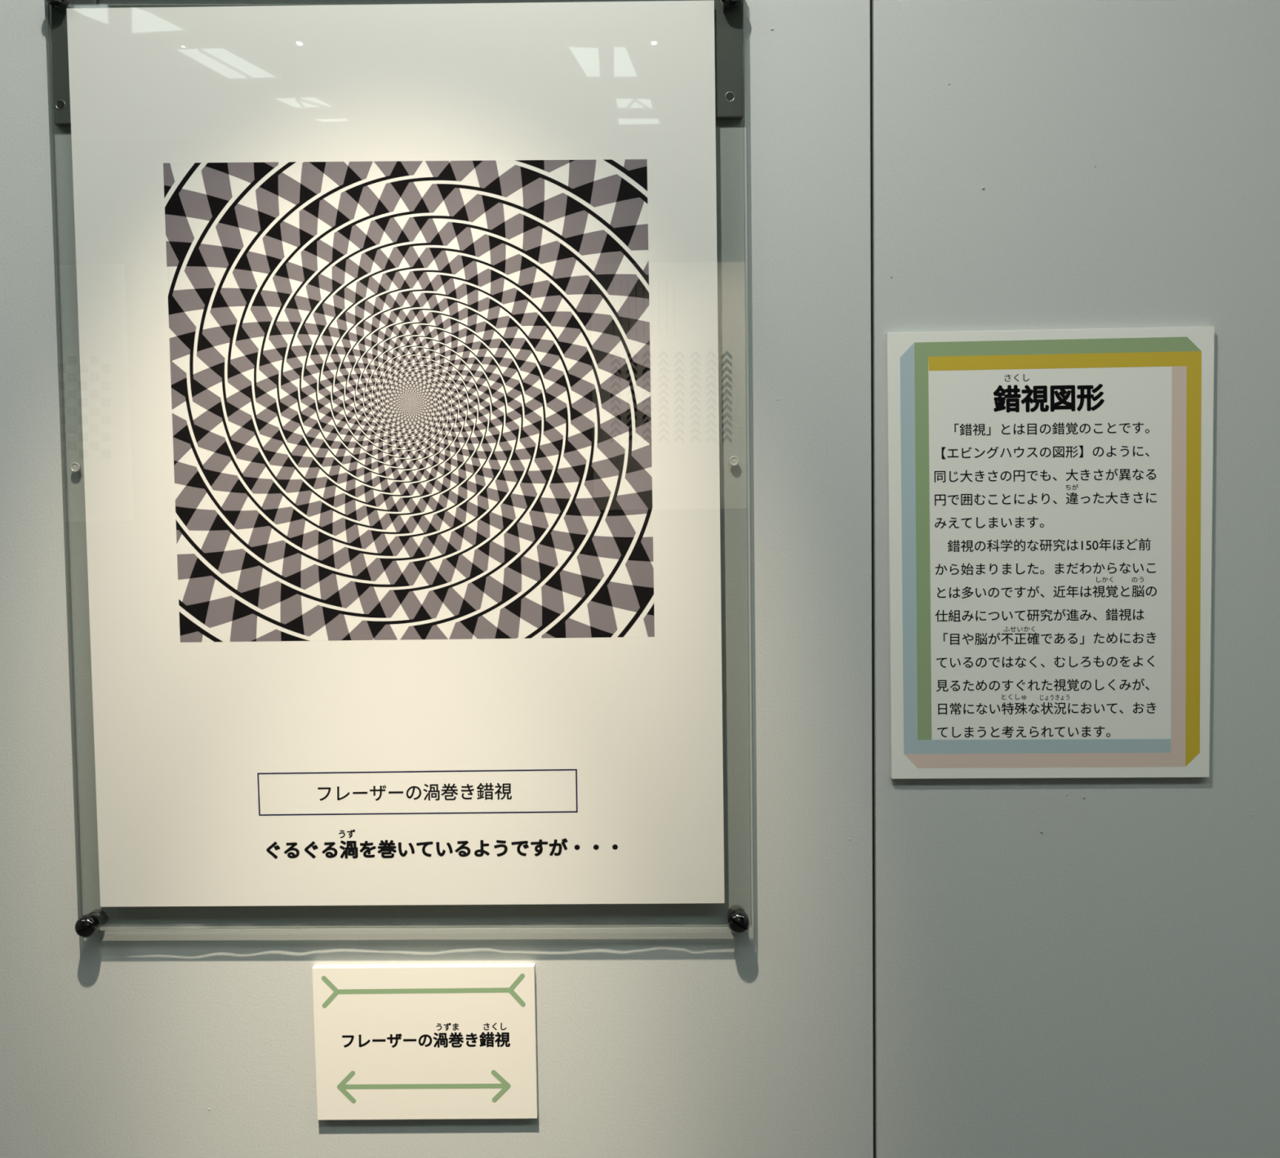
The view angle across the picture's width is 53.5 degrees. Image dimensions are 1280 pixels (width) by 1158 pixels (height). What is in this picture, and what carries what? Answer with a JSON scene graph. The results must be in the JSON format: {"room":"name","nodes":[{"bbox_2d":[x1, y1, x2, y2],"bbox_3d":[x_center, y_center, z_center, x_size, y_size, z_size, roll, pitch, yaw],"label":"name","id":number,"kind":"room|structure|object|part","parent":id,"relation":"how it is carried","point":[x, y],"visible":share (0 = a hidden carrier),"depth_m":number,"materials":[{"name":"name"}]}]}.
{"room":"museum","nodes":[
{"label":"museum","id":0,"kind":"room"},
{"bbox_2d":[0,0,1279,1157],"bbox_3d":[-0.167,-0.013,0.873,4.800,2.865,0.036,-1,3,0],"label":"wall","id":1,"kind":"structure","parent":0,"point":[757,1042],"depth_m":0.87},
{"bbox_2d":[44,0,751,937],"bbox_3d":[-0.156,-0.083,0.840,0.454,0.646,0.024,-1,3,0],"label":"holder","id":2,"kind":"object","parent":1,"relation":"attached to","point":[728,14],"visible":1,"depth_m":0.83,"materials":[{"name":"clear plastic"}]},
{"bbox_2d":[66,0,724,906],"bbox_3d":[-0.158,-0.076,0.842,0.422,0.596,0.001,-1,3,0],"label":"poster","id":3,"kind":"object","parent":2,"relation":"attached to","point":[397,323],"visible":1,"depth_m":0.84,"materials":[{"name":"white paper"}]},
{"bbox_2d":[163,159,654,642],"bbox_3d":[-0.151,-0.117,0.840,0.318,0.315,0.001,-1,3,0],"label":"picture","id":4,"kind":"object","parent":3,"relation":"attached to","point":[410,399],"depth_m":0.84},
{"bbox_3d":[-0.149,0.144,0.854,0.215,0.030,0.001,-1,3,0],"label":"title frame","id":5,"kind":"part","parent":3,"relation":"part of","materials":[{"name":"white paper"}]},
{"bbox_2d":[311,963,537,1119],"bbox_3d":[-0.147,0.317,0.871,0.152,0.107,0.006,-1,3,0],"label":"label sign","id":6,"kind":"object","parent":1,"relation":"attached to","point":[432,1041],"visible":1,"depth_m":0.87,"materials":[{"name":"white plastic"}]},
{"bbox_2d":[885,326,1214,778],"bbox_3d":[0.275,-0.015,0.854,0.218,0.302,0.005,-1,3,0],"label":"sign","id":7,"kind":"object","parent":1,"relation":"attached to","point":[1050,491],"visible":1,"depth_m":0.85,"materials":[{"name":"white"}]}
]}

